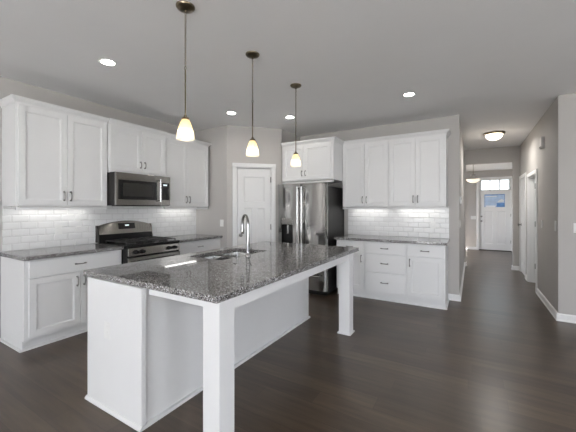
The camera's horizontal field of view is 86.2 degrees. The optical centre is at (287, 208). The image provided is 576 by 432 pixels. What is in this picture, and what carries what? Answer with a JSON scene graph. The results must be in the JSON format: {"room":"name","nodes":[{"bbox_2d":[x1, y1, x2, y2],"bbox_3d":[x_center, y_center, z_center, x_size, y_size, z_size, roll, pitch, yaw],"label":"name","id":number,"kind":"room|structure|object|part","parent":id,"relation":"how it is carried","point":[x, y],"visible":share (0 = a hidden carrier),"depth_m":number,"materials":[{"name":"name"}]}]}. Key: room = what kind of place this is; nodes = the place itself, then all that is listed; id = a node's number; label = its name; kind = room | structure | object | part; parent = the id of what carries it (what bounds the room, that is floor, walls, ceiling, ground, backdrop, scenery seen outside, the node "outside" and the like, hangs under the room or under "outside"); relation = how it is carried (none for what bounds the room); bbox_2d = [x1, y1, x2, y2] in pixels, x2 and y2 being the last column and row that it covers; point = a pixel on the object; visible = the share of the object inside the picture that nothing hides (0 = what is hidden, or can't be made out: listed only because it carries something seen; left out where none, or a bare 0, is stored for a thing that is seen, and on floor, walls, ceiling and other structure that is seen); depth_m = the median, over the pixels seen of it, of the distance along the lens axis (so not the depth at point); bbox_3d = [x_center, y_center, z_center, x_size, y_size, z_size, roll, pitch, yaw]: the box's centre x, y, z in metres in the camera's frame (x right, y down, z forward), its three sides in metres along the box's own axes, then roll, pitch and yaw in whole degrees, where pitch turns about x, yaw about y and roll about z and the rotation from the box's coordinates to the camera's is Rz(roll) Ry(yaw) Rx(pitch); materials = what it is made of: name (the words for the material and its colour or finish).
{"room":"kitchen","nodes":[
{"label":"kitchen","id":0,"kind":"room"},
{"bbox_2d":[0,76,195,337],"bbox_3d":[-4.032,-0.005,1.656,0.150,2.750,12.000,0,0,31],"label":"wall","id":1,"kind":"structure","parent":0,"point":[7,86],"depth_m":3.70,"materials":[{"name":"beige paint"}]},
{"bbox_2d":[0,94,108,209],"bbox_3d":[-2.610,-0.549,3.496,0.400,1.130,0.935,0,0,31],"label":"upper cabinet","id":2,"kind":"object","parent":1,"relation":"attached to","point":[53,155],"visible":1,"depth_m":3.30,"materials":[{"name":"white paint"}]},
{"bbox_2d":[17,206,62,206],"bbox_3d":[-2.672,-0.011,3.568,0.050,0.021,0.720,0,0,31],"label":"light","id":3,"kind":"object","parent":2,"relation":"attached to","point":[17,206],"visible":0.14,"depth_m":3.40,"materials":[{"name":"white plastic"}]},
{"bbox_3d":[-2.576,-0.536,3.250,0.019,1.003,0.426,0,0,31],"label":"door","id":4,"kind":"part","parent":2,"relation":"part of","materials":[{"name":"white paint"}]},
{"bbox_3d":[-2.616,-1.081,3.500,0.386,0.066,0.935,0,0,31],"label":"crown moulding","id":5,"kind":"part","parent":2,"relation":"part of","materials":[{"name":"white paint"}]},
{"bbox_3d":[-2.479,0.002,3.441,0.018,0.028,0.895,0,0,31],"label":"light rail","id":6,"kind":"part","parent":2,"relation":"part of","materials":[{"name":"white paint"}]},
{"bbox_3d":[-2.353,-0.536,3.622,0.019,1.003,0.432,0,0,31],"label":"door","id":7,"kind":"part","parent":2,"relation":"part of","materials":[{"name":"white paint"}]},
{"bbox_2d":[2,206,195,251],"bbox_3d":[-2.320,0.188,4.361,0.010,0.536,2.638,0,0,31],"label":"tiled wall","id":8,"kind":"structure","parent":1,"relation":"attached to","point":[21,229],"depth_m":3.81,"materials":[{"name":"white tile"}]},
{"bbox_2d":[55,225,61,234],"bbox_3d":[-2.727,0.257,3.663,0.008,0.115,0.072,0,0,31],"label":"wall outlet","id":9,"kind":"object","parent":8,"relation":"attached to","point":[58,228],"visible":1,"depth_m":3.66,"materials":[{"name":"white plastic"}]},
{"bbox_2d":[107,118,166,176],"bbox_3d":[-2.146,-0.780,4.247,0.426,0.668,0.826,0,0,31],"label":"upper cabinet","id":10,"kind":"object","parent":1,"relation":"attached to","point":[131,148],"visible":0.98,"depth_m":4.10,"materials":[{"name":"white paint"}]},
{"bbox_3d":[-2.097,-0.760,4.002,0.019,0.556,0.432,0,0,31],"label":"door","id":11,"kind":"part","parent":10,"relation":"part of","materials":[{"name":"white paint"}]},
{"bbox_3d":[-2.014,-0.460,4.168,0.018,0.028,0.826,0,0,31],"label":"light rail","id":12,"kind":"part","parent":10,"relation":"part of","materials":[{"name":"white paint"}]},
{"bbox_3d":[-1.993,-1.081,4.155,0.040,0.066,0.826,0,0,31],"label":"crown moulding","id":13,"kind":"part","parent":10,"relation":"part of","materials":[{"name":"white paint"}]},
{"bbox_2d":[107,172,169,205],"bbox_3d":[-2.081,-0.238,4.200,0.560,0.423,0.787,0,0,31],"label":"microwave","id":14,"kind":"object","parent":10,"relation":"attached to","point":[123,189],"visible":0.96,"depth_m":3.99,"materials":[{"name":"grey paint"}]},
{"bbox_3d":[-1.764,-0.242,4.242,0.057,0.305,0.024,0,0,31],"label":"handle","id":15,"kind":"part","parent":14,"relation":"part of","materials":[{"name":"metal"}]},
{"bbox_3d":[-1.742,-0.242,4.367,0.030,0.405,0.152,0,0,31],"label":"control panel","id":16,"kind":"part","parent":14,"relation":"part of","materials":[{"name":"black glass"}]},
{"bbox_3d":[-1.890,-0.760,4.348,0.019,0.556,0.366,0,0,31],"label":"door","id":17,"kind":"part","parent":10,"relation":"part of","materials":[{"name":"white paint"}]},
{"bbox_2d":[150,133,210,208],"bbox_3d":[-1.710,-0.549,5.000,0.400,1.130,0.911,0,0,31],"label":"upper cabinet","id":18,"kind":"object","parent":1,"relation":"attached to","point":[186,161],"visible":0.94,"depth_m":4.88,"materials":[{"name":"white paint"}]},
{"bbox_3d":[-1.701,-0.536,4.712,0.019,1.003,0.400,0,0,31],"label":"door","id":19,"kind":"part","parent":18,"relation":"part of","materials":[{"name":"white paint"}]},
{"bbox_3d":[-1.599,0.002,4.911,0.018,0.028,0.871,0,0,31],"label":"light rail","id":20,"kind":"part","parent":18,"relation":"part of","materials":[{"name":"white paint"}]},
{"bbox_3d":[-1.716,-1.081,5.004,0.386,0.066,0.911,0,0,31],"label":"crown moulding","id":21,"kind":"part","parent":18,"relation":"part of","materials":[{"name":"white paint"}]},
{"bbox_3d":[-1.483,-0.536,5.077,0.019,1.003,0.442,0,0,31],"label":"door","id":22,"kind":"part","parent":18,"relation":"part of","materials":[{"name":"white paint"}]},
{"bbox_2d":[196,125,226,247],"bbox_3d":[-1.306,-0.005,5.350,0.735,2.750,0.100,0,0,31],"label":"wall","id":23,"kind":"structure","parent":0,"point":[207,220],"depth_m":5.25,"materials":[{"name":"beige paint"}]},
{"bbox_2d":[227,125,281,246],"bbox_3d":[-0.575,-0.005,5.280,0.933,2.750,0.100,0,0,-14],"label":"wall","id":24,"kind":"structure","parent":0,"point":[268,140],"depth_m":5.21,"materials":[{"name":"beige paint"}]},
{"bbox_2d":[232,163,275,245],"bbox_3d":[-0.577,0.304,5.252,0.740,2.131,0.155,0,0,-14],"label":"door","id":25,"kind":"structure","parent":24,"relation":"in","point":[253,187],"depth_m":5.25,"materials":[{"name":"white paint"}]},
{"bbox_2d":[0,0,575,149],"bbox_3d":[0.394,-1.440,0.854,8.600,0.120,15.270,0,0,31],"label":"ceiling","id":26,"kind":"structure","parent":0,"point":[495,65],"depth_m":2.88,"materials":[{"name":"paint"}]},
{"bbox_2d":[98,58,116,66],"bbox_3d":[-1.699,-1.375,2.905,0.160,0.009,0.160,0,0,31],"label":"recessed light","id":27,"kind":"object","parent":26,"relation":"in","point":[107,62],"visible":1,"depth_m":2.90,"materials":[{"name":"white plastic"}]},
{"bbox_2d":[176,0,194,140],"bbox_3d":[-0.701,-0.925,2.106,0.126,0.910,0.126,0,0,31],"label":"pendant lamp","id":28,"kind":"object","parent":26,"relation":"hanging from","point":[185,131],"visible":1,"depth_m":2.08,"materials":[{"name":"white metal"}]},
{"bbox_3d":[-0.701,-1.152,2.106,0.012,0.384,0.012,0,0,-14],"label":"chain","id":29,"kind":"part","parent":28,"relation":"part of","materials":[{"name":"gold metal"}]},
{"bbox_3d":[-0.701,-0.789,2.106,0.010,0.318,0.011,0,0,31],"label":"stem","id":30,"kind":"part","parent":28,"relation":"part of","materials":[{"name":"gold metal"}]},
{"bbox_3d":[-0.701,-0.574,2.106,0.099,0.077,0.099,0,0,31],"label":"lamp shade","id":31,"kind":"part","parent":28,"relation":"part of","materials":[{"name":"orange glass"}]},
{"bbox_3d":[-0.701,-0.502,2.106,0.116,0.065,0.116,0,0,31],"label":"lamp shade","id":32,"kind":"part","parent":28,"relation":"part of","materials":[{"name":"white glass"}]},
{"bbox_2d":[226,111,236,114],"bbox_3d":[-0.820,-1.375,4.453,0.160,0.009,0.160,0,0,31],"label":"recessed light","id":33,"kind":"object","parent":26,"relation":"in","point":[227,112],"visible":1,"depth_m":4.46,"materials":[{"name":"white plastic"}]},
{"bbox_2d":[245,51,259,156],"bbox_3d":[-0.318,-0.925,2.760,0.126,0.910,0.126,0,0,31],"label":"pendant lamp","id":34,"kind":"object","parent":26,"relation":"hanging from","point":[252,149],"visible":1,"depth_m":2.73,"materials":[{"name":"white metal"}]},
{"bbox_3d":[-0.318,-0.789,2.760,0.010,0.318,0.011,0,0,31],"label":"stem","id":35,"kind":"part","parent":34,"relation":"part of","materials":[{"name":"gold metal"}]},
{"bbox_3d":[-0.318,-0.574,2.760,0.099,0.077,0.099,0,0,31],"label":"lamp shade","id":36,"kind":"part","parent":34,"relation":"part of","materials":[{"name":"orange glass"}]},
{"bbox_3d":[-0.318,-0.502,2.760,0.116,0.065,0.116,0,0,31],"label":"lamp shade","id":37,"kind":"part","parent":34,"relation":"part of","materials":[{"name":"white glass"}]},
{"bbox_2d":[290,83,300,166],"bbox_3d":[0.088,-0.925,3.458,0.126,0.910,0.126,0,0,31],"label":"pendant lamp","id":38,"kind":"object","parent":26,"relation":"hanging from","point":[295,162],"visible":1,"depth_m":3.43,"materials":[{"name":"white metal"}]},
{"bbox_3d":[0.088,-0.574,3.458,0.099,0.077,0.099,0,0,31],"label":"lamp shade","id":39,"kind":"part","parent":38,"relation":"part of","materials":[{"name":"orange glass"}]},
{"bbox_3d":[0.088,-0.502,3.458,0.116,0.065,0.116,0,0,31],"label":"lamp shade","id":40,"kind":"part","parent":38,"relation":"part of","materials":[{"name":"white glass"}]},
{"bbox_2d":[402,92,415,96],"bbox_3d":[1.465,-1.375,3.727,0.160,0.009,0.160,0,0,31],"label":"recessed light","id":41,"kind":"object","parent":26,"relation":"in","point":[408,94],"visible":1,"depth_m":3.73,"materials":[{"name":"white plastic"}]},
{"bbox_2d":[483,131,504,139],"bbox_3d":[3.774,-1.302,5.643,0.344,0.156,0.344,0,0,31],"label":"flush light","id":42,"kind":"object","parent":26,"relation":"attached to","point":[493,135],"visible":1,"depth_m":5.55,"materials":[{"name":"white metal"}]},
{"bbox_2d":[0,249,575,431],"bbox_3d":[1.326,1.430,2.411,8.600,0.120,18.900,0,0,31],"label":"floor","id":43,"kind":"structure","parent":0,"point":[497,359],"depth_m":2.55,"materials":[{"name":"brown wood"}]},
{"bbox_2d":[0,250,121,352],"bbox_3d":[-2.482,0.933,3.443,0.626,0.874,0.964,0,0,31],"label":"base cabinet","id":44,"kind":"object","parent":43,"relation":"on","point":[44,301],"visible":0.78,"depth_m":3.11,"materials":[{"name":"white paint"}]},
{"bbox_3d":[-2.737,0.933,3.068,0.574,0.874,0.022,0,0,31],"label":"panel","id":45,"kind":"part","parent":44,"relation":"part of","materials":[{"name":"white paint"}]},
{"bbox_3d":[-2.521,1.359,3.467,0.535,0.022,0.964,0,0,31],"label":"shoe moulding","id":46,"kind":"part","parent":44,"relation":"part of","materials":[{"name":"white paint"}]},
{"bbox_3d":[-2.357,0.958,3.128,0.019,0.555,0.444,0,0,31],"label":"door","id":47,"kind":"part","parent":44,"relation":"part of","materials":[{"name":"white paint"}]},
{"bbox_2d":[0,243,123,260],"bbox_3d":[-2.494,0.475,3.451,0.645,0.038,0.967,0,0,31],"label":"countertop","id":48,"kind":"structure","parent":44,"relation":"on","point":[51,252],"depth_m":3.27,"materials":[{"name":"stone"}]},
{"bbox_3d":[-2.242,0.591,3.321,0.019,0.158,0.892,0,0,31],"label":"drawer","id":49,"kind":"part","parent":44,"relation":"part of","materials":[{"name":"white paint"}]},
{"bbox_3d":[-2.127,0.958,3.513,0.019,0.555,0.444,0,0,31],"label":"door","id":50,"kind":"part","parent":44,"relation":"part of","materials":[{"name":"white paint"}]},
{"bbox_2d":[95,220,179,263],"bbox_3d":[-1.984,0.742,4.162,0.766,1.137,0.789,0,0,31],"label":"gas range","id":51,"kind":"object","parent":43,"relation":"on","point":[137,238],"visible":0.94,"depth_m":4.10,"materials":[{"name":"silver metal"}]},
{"bbox_3d":[-2.267,0.245,4.332,0.023,0.080,0.240,0,0,31],"label":"display panel","id":52,"kind":"part","parent":51,"relation":"part of","materials":[{"name":"black glass"}]},
{"bbox_2d":[98,238,179,247],"bbox_3d":[-1.994,0.462,4.168,0.643,0.027,0.769,0,0,31],"label":"cooktop","id":53,"kind":"object","parent":51,"relation":"in","point":[153,243],"depth_m":4.02,"materials":[{"name":"black metal"}]},
{"bbox_3d":[-1.724,0.850,4.006,0.045,0.500,0.755,0,0,31],"label":"oven door","id":54,"kind":"part","parent":51,"relation":"part of","materials":[{"name":"silver metal"}]},
{"bbox_3d":[-1.726,0.530,4.008,0.042,0.109,0.753,0,0,31],"label":"control panel","id":55,"kind":"part","parent":51,"relation":"part of","materials":[{"name":"silver metal"}]},
{"bbox_2d":[179,238,219,254],"bbox_3d":[-1.601,0.933,4.915,0.626,0.874,0.901,0,0,31],"label":"base cabinet","id":56,"kind":"object","parent":43,"relation":"on","point":[210,244],"visible":0.16,"depth_m":4.75,"materials":[{"name":"white paint"}]},
{"bbox_2d":[168,234,222,242],"bbox_3d":[-1.608,0.475,4.932,0.645,0.038,0.928,0,0,31],"label":"countertop","id":57,"kind":"structure","parent":56,"relation":"on","point":[191,237],"depth_m":4.88,"materials":[{"name":"stone"}]},
{"bbox_2d":[85,253,354,431],"bbox_3d":[-0.325,0.933,2.876,1.270,0.874,2.303,0,0,31],"label":"kitchen island","id":58,"kind":"object","parent":43,"relation":"on","point":[162,350],"visible":0.76,"depth_m":2.07,"materials":[{"name":"white paint"}]},
{"bbox_3d":[-1.172,0.933,2.071,0.631,0.874,0.020,0,0,31],"label":"panel","id":59,"kind":"part","parent":58,"relation":"part of","materials":[{"name":"white paint"}]},
{"bbox_3d":[-0.902,0.933,1.918,0.014,0.874,0.032,0,0,31],"label":"corner post","id":60,"kind":"part","parent":58,"relation":"part of","materials":[{"name":"white paint"}]},
{"bbox_3d":[-0.591,1.358,3.035,0.651,0.024,2.303,0,0,31],"label":"shoe moulding","id":61,"kind":"part","parent":58,"relation":"part of","materials":[{"name":"white paint"}]},
{"bbox_3d":[-0.385,0.933,1.715,0.122,0.874,0.122,0,0,31],"label":"leg","id":62,"kind":"part","parent":58,"relation":"part of","materials":[{"name":"white paint"}]},
{"bbox_2d":[83,241,358,303],"bbox_3d":[-0.344,0.475,2.925,1.335,0.038,2.315,0,0,31],"label":"island countertop","id":63,"kind":"structure","parent":58,"relation":"on","point":[190,275],"depth_m":2.29,"materials":[{"name":"stone"}]},
{"bbox_2d":[203,251,253,259],"bbox_3d":[-0.589,0.590,3.120,0.455,0.191,0.740,0,0,31],"label":"sink","id":64,"kind":"object","parent":63,"relation":"in","point":[231,254],"visible":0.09,"depth_m":3.31,"materials":[{"name":"metal"}]},
{"bbox_3d":[-0.681,0.590,2.965,0.415,0.191,0.339,0,0,31],"label":"bowl","id":65,"kind":"part","parent":64,"relation":"part of","materials":[{"name":"metal"}]},
{"bbox_3d":[-0.496,0.590,3.275,0.415,0.191,0.339,0,0,31],"label":"bowl","id":66,"kind":"part","parent":64,"relation":"part of","materials":[{"name":"metal"}]},
{"bbox_2d":[241,214,251,255],"bbox_3d":[-0.402,0.256,2.975,0.056,0.400,0.223,0,0,-37],"label":"faucet","id":67,"kind":"object","parent":63,"relation":"on","point":[248,248],"visible":1,"depth_m":2.94,"materials":[{"name":"silver metal"}]},
{"bbox_3d":[0.246,0.933,3.844,0.006,0.874,0.039,0,0,31],"label":"corner post","id":68,"kind":"part","parent":58,"relation":"part of","materials":[{"name":"white paint"}]},
{"bbox_3d":[0.641,0.933,3.400,0.122,0.874,0.122,0,0,31],"label":"leg","id":69,"kind":"part","parent":58,"relation":"part of","materials":[{"name":"white paint"}]},
{"bbox_3d":[0.641,1.362,3.400,0.150,0.016,0.150,0,0,31],"label":"foot moulding","id":70,"kind":"part","parent":58,"relation":"part of","materials":[{"name":"white paint"}]},
{"bbox_2d":[278,183,343,295],"bbox_3d":[0.391,0.486,5.294,0.897,1.768,0.873,0,0,31],"label":"refrigerator","id":71,"kind":"object","parent":43,"relation":"on","point":[308,213],"visible":0.52,"depth_m":4.94,"materials":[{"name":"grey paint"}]},
{"bbox_3d":[-0.002,0.222,5.132,0.210,0.096,0.054,0,0,31],"label":"dispenser panel","id":72,"kind":"part","parent":71,"relation":"part of","materials":[{"name":"silver metal"}]},
{"bbox_3d":[0.028,0.136,5.125,0.448,1.068,0.076,0,0,31],"label":"door","id":73,"kind":"part","parent":71,"relation":"part of","materials":[{"name":"silver metal"}]},
{"bbox_3d":[0.155,0.130,4.972,0.026,0.960,0.068,0,0,31],"label":"handle","id":74,"kind":"part","parent":71,"relation":"part of","materials":[{"name":"metal"}]},
{"bbox_3d":[0.221,0.130,4.933,0.026,0.960,0.068,0,0,31],"label":"handle","id":75,"kind":"part","parent":71,"relation":"part of","materials":[{"name":"metal"}]},
{"bbox_3d":[0.414,0.136,4.894,0.446,1.068,0.076,0,0,31],"label":"door","id":76,"kind":"part","parent":71,"relation":"part of","materials":[{"name":"silver metal"}]},
{"bbox_3d":[0.220,1.143,5.009,0.897,0.303,0.078,0,0,31],"label":"freezer drawer","id":77,"kind":"part","parent":71,"relation":"part of","materials":[{"name":"silver metal"}]},
{"bbox_2d":[337,240,365,297],"bbox_3d":[1.105,0.933,5.028,0.452,0.874,0.636,0,0,31],"label":"base cabinet","id":78,"kind":"object","parent":43,"relation":"on","point":[359,256],"visible":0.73,"depth_m":4.74,"materials":[{"name":"white paint"}]},
{"bbox_3d":[0.965,0.591,4.794,0.422,0.158,0.019,0,0,31],"label":"drawer","id":79,"kind":"part","parent":78,"relation":"part of","materials":[{"name":"white paint"}]},
{"bbox_3d":[0.965,0.958,4.794,0.422,0.555,0.019,0,0,31],"label":"door","id":80,"kind":"part","parent":78,"relation":"part of","materials":[{"name":"white paint"}]},
{"bbox_2d":[334,234,449,245],"bbox_3d":[1.576,0.475,4.747,1.600,0.038,0.635,0,0,31],"label":"countertop","id":81,"kind":"structure","parent":78,"relation":"on","point":[373,238],"depth_m":4.57,"materials":[{"name":"stone"}]},
{"bbox_2d":[365,241,406,303],"bbox_3d":[1.553,0.933,4.747,0.604,0.874,0.612,0,0,31],"label":"base cabinet","id":82,"kind":"object","parent":43,"relation":"on","point":[385,262],"visible":0.91,"depth_m":4.51,"materials":[{"name":"white paint"}]},
{"bbox_3d":[1.419,1.095,4.523,0.574,0.280,0.019,0,0,31],"label":"drawer","id":83,"kind":"part","parent":82,"relation":"part of","materials":[{"name":"white paint"}]},
{"bbox_3d":[1.419,0.812,4.523,0.574,0.265,0.019,0,0,31],"label":"drawer","id":84,"kind":"part","parent":82,"relation":"part of","materials":[{"name":"white paint"}]},
{"bbox_3d":[1.419,0.591,4.523,0.574,0.158,0.019,0,0,31],"label":"drawer","id":85,"kind":"part","parent":82,"relation":"part of","materials":[{"name":"white paint"}]},
{"bbox_3d":[1.448,1.359,4.570,0.604,0.022,0.018,0,0,31],"label":"shoe moulding","id":86,"kind":"part","parent":82,"relation":"part of","materials":[{"name":"white paint"}]},
{"bbox_2d":[407,244,449,309],"bbox_3d":[2.038,0.933,4.470,0.510,0.874,0.636,0,0,31],"label":"base cabinet","id":87,"kind":"object","parent":43,"relation":"on","point":[427,265],"visible":0.96,"depth_m":4.24,"materials":[{"name":"white paint"}]},
{"bbox_3d":[1.887,0.591,4.242,0.456,0.158,0.019,0,0,31],"label":"drawer","id":88,"kind":"part","parent":87,"relation":"part of","materials":[{"name":"white paint"}]},
{"bbox_3d":[1.887,0.958,4.242,0.456,0.555,0.019,0,0,31],"label":"door","id":89,"kind":"part","parent":87,"relation":"part of","materials":[{"name":"white paint"}]},
{"bbox_3d":[2.061,1.359,4.510,0.510,0.022,0.544,0,0,31],"label":"shoe moulding","id":90,"kind":"part","parent":87,"relation":"part of","materials":[{"name":"white paint"}]},
{"bbox_3d":[2.245,0.933,4.377,0.022,0.874,0.583,0,0,31],"label":"panel","id":91,"kind":"part","parent":87,"relation":"part of","materials":[{"name":"white paint"}]},
{"bbox_2d":[282,129,299,184],"bbox_3d":[0.024,-0.005,5.667,0.100,2.750,0.650,0,0,31],"label":"wall","id":92,"kind":"structure","parent":0,"point":[287,136],"depth_m":5.54,"materials":[{"name":"beige paint"}]},
{"bbox_2d":[300,115,459,294],"bbox_3d":[0.814,-0.005,5.643,4.070,2.750,0.120,0,0,31],"label":"wall","id":93,"kind":"structure","parent":0,"point":[452,123],"depth_m":4.62,"materials":[{"name":"beige paint"}]},
{"bbox_2d":[281,136,343,183],"bbox_3d":[0.489,-0.764,5.328,0.988,0.700,0.754,0,0,31],"label":"upper cabinet","id":94,"kind":"object","parent":93,"relation":"attached to","point":[321,159],"visible":0.98,"depth_m":5.02,"materials":[{"name":"white paint"}]},
{"bbox_3d":[0.092,-0.756,5.178,0.396,0.563,0.019,0,0,31],"label":"door","id":95,"kind":"part","parent":94,"relation":"part of","materials":[{"name":"white paint"}]},
{"bbox_3d":[0.309,-0.428,5.065,0.948,0.028,0.018,0,0,31],"label":"light rail","id":96,"kind":"part","parent":94,"relation":"part of","materials":[{"name":"white paint"}]},
{"bbox_3d":[0.493,-1.081,5.334,0.988,0.066,0.740,0,0,31],"label":"crown moulding","id":97,"kind":"part","parent":94,"relation":"part of","materials":[{"name":"white paint"}]},
{"bbox_3d":[0.469,-0.756,4.952,0.474,0.563,0.019,0,0,31],"label":"door","id":98,"kind":"part","parent":94,"relation":"part of","materials":[{"name":"white paint"}]},
{"bbox_2d":[343,136,388,208],"bbox_3d":[1.303,-0.549,5.067,0.752,1.130,0.366,0,0,31],"label":"upper cabinet","id":99,"kind":"object","parent":93,"relation":"attached to","point":[365,161],"visible":1,"depth_m":4.92,"materials":[{"name":"white paint"}]},
{"bbox_3d":[1.075,-0.536,5.043,0.362,1.003,0.019,0,0,31],"label":"door","id":100,"kind":"part","parent":99,"relation":"part of","materials":[{"name":"white paint"}]},
{"bbox_3d":[1.240,0.002,4.962,0.752,0.028,0.018,0,0,31],"label":"light rail","id":101,"kind":"part","parent":99,"relation":"part of","materials":[{"name":"white paint"}]},
{"bbox_3d":[1.227,-1.081,4.940,0.752,0.066,0.040,0,0,31],"label":"crown moulding","id":102,"kind":"part","parent":99,"relation":"part of","materials":[{"name":"white paint"}]},
{"bbox_2d":[351,207,386,207],"bbox_3d":[1.343,-0.011,5.146,0.600,0.021,0.050,0,0,31],"label":"light","id":103,"kind":"object","parent":99,"relation":"attached to","point":[351,207],"visible":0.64,"depth_m":5.12,"materials":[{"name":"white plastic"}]},
{"bbox_3d":[1.390,-0.536,4.855,0.362,1.003,0.019,0,0,31],"label":"door","id":104,"kind":"part","parent":99,"relation":"part of","materials":[{"name":"white paint"}]},
{"bbox_2d":[348,206,448,238],"bbox_3d":[1.735,0.213,5.016,1.575,0.486,0.010,0,0,31],"label":"tiled wall","id":105,"kind":"structure","parent":93,"relation":"attached to","point":[378,222],"depth_m":4.97,"materials":[{"name":"white tile"}]},
{"bbox_2d":[430,221,435,227],"bbox_3d":[2.220,0.250,4.715,0.072,0.115,0.008,0,0,31],"label":"wall outlet","id":106,"kind":"object","parent":105,"relation":"attached to","point":[432,223],"visible":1,"depth_m":4.71,"materials":[{"name":"white plastic"}]},
{"bbox_2d":[388,129,450,208],"bbox_3d":[1.983,-0.549,4.660,0.828,1.130,0.366,0,0,31],"label":"upper cabinet","id":107,"kind":"object","parent":93,"relation":"attached to","point":[418,161],"visible":1,"depth_m":4.53,"materials":[{"name":"white paint"}]},
{"bbox_3d":[1.726,-0.536,4.654,0.370,1.003,0.019,0,0,31],"label":"door","id":108,"kind":"part","parent":107,"relation":"part of","materials":[{"name":"white paint"}]},
{"bbox_3d":[1.902,0.002,4.565,0.788,0.028,0.018,0,0,31],"label":"light rail","id":109,"kind":"part","parent":107,"relation":"part of","materials":[{"name":"white paint"}]},
{"bbox_3d":[1.986,-1.081,4.667,0.828,0.066,0.351,0,0,31],"label":"crown moulding","id":110,"kind":"part","parent":107,"relation":"part of","materials":[{"name":"white paint"}]},
{"bbox_3d":[2.053,-0.536,4.458,0.380,1.003,0.019,0,0,31],"label":"door","id":111,"kind":"part","parent":107,"relation":"part of","materials":[{"name":"white paint"}]},
{"bbox_2d":[448,294,460,301],"bbox_3d":[2.470,1.324,4.569,0.165,0.092,0.022,0,0,31],"label":"baseboard","id":112,"kind":"structure","parent":93,"relation":"attached to","point":[453,297],"depth_m":4.57,"materials":[{"name":"white paint"}]},
{"bbox_2d":[460,123,463,286],"bbox_3d":[3.343,-0.005,6.023,0.120,2.750,3.130,0,0,31],"label":"wall","id":113,"kind":"structure","parent":0,"point":[461,138],"depth_m":5.47,"materials":[{"name":"beige paint"}]},
{"bbox_2d":[459,262,464,300],"bbox_3d":[3.368,1.324,5.927,0.022,0.092,3.270,0,0,31],"label":"baseboard","id":114,"kind":"structure","parent":113,"relation":"attached to","point":[462,280],"depth_m":5.45,"materials":[{"name":"white paint"}]},
{"bbox_2d":[466,169,511,246],"bbox_3d":[6.387,0.000,10.186,2.700,2.740,0.140,0,0,31],"label":"wall","id":115,"kind":"structure","parent":0,"point":[470,187],"depth_m":10.25,"materials":[{"name":"beige paint"}]},
{"bbox_2d":[476,176,511,251],"bbox_3d":[6.701,0.180,9.980,1.028,2.380,0.170,0,0,31],"label":"door","id":116,"kind":"structure","parent":115,"relation":"in","point":[493,224],"depth_m":9.98,"materials":[{"name":"white paint"}]},
{"bbox_2d":[484,194,504,206],"bbox_3d":[6.690,-0.246,9.978,0.549,0.411,0.006,0,0,31],"label":"flyer","id":117,"kind":"object","parent":116,"relation":"attached to","point":[490,200],"visible":1,"depth_m":9.98,"materials":[{"name":"blue paper"}]},
{"bbox_2d":[466,162,511,171],"bbox_3d":[5.522,-1.300,8.740,2.700,0.140,3.530,0,0,31],"label":"ceiling","id":118,"kind":"structure","parent":0,"point":[494,166],"depth_m":9.29,"materials":[{"name":"paint"}]},
{"bbox_2d":[467,174,479,182],"bbox_3d":[5.101,-0.965,8.485,0.344,0.530,0.344,0,0,31],"label":"ceiling lamp","id":119,"kind":"object","parent":118,"relation":"hanging from","point":[477,179],"visible":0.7,"depth_m":8.42,"materials":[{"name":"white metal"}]},
{"bbox_3d":[5.101,-0.748,8.485,0.344,0.095,0.344,0,0,31],"label":"lamp shade","id":120,"kind":"part","parent":119,"relation":"part of","materials":[{"name":"white glass"}]},
{"bbox_2d":[464,146,519,265],"bbox_3d":[4.686,-0.005,7.113,1.305,2.750,0.120,0,0,31],"label":"wall header","id":121,"kind":"structure","parent":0,"point":[512,153],"depth_m":6.93,"materials":[{"name":"beige paint"}]},
{"bbox_2d":[520,93,570,314],"bbox_3d":[4.257,-0.005,5.243,0.120,2.750,3.530,0,0,31],"label":"wall","id":122,"kind":"structure","parent":0,"point":[552,162],"depth_m":3.93,"materials":[{"name":"beige paint"}]},
{"bbox_2d":[517,172,525,277],"bbox_3d":[4.881,0.337,6.347,0.183,2.066,0.895,0,0,31],"label":"door","id":123,"kind":"structure","parent":122,"relation":"in","point":[522,181],"depth_m":6.55,"materials":[{"name":"white paint"}]},
{"bbox_2d":[527,169,537,291],"bbox_3d":[4.641,0.367,5.147,0.921,2.006,0.990,0,0,31],"label":"door","id":124,"kind":"structure","parent":122,"relation":"in","point":[532,181],"depth_m":5.69,"materials":[{"name":"white paint"}]},
{"bbox_2d":[539,137,544,148],"bbox_3d":[3.736,-0.960,4.535,0.047,0.160,0.140,0,0,31],"label":"door chime","id":125,"kind":"object","parent":122,"relation":"attached to","point":[542,139],"visible":1,"depth_m":4.48,"materials":[{"name":"plastic"}]},
{"bbox_2d":[536,288,558,320],"bbox_3d":[3.639,1.324,4.349,0.022,0.092,1.400,0,0,31],"label":"baseboard","id":126,"kind":"structure","parent":122,"relation":"attached to","point":[540,295],"depth_m":4.21,"materials":[{"name":"white paint"}]},
{"bbox_2d":[571,93,575,314],"bbox_3d":[4.776,-0.005,2.946,3.130,2.750,0.120,0,0,31],"label":"wall","id":127,"kind":"structure","parent":0,"point":[573,95],"depth_m":3.69,"materials":[{"name":"beige paint"}]},
{"bbox_2d":[556,313,575,323],"bbox_3d":[4.615,1.324,2.959,3.120,0.092,0.022,0,0,31],"label":"baseboard","id":128,"kind":"structure","parent":127,"relation":"attached to","point":[568,318],"depth_m":3.71,"materials":[{"name":"white paint"}]}
]}

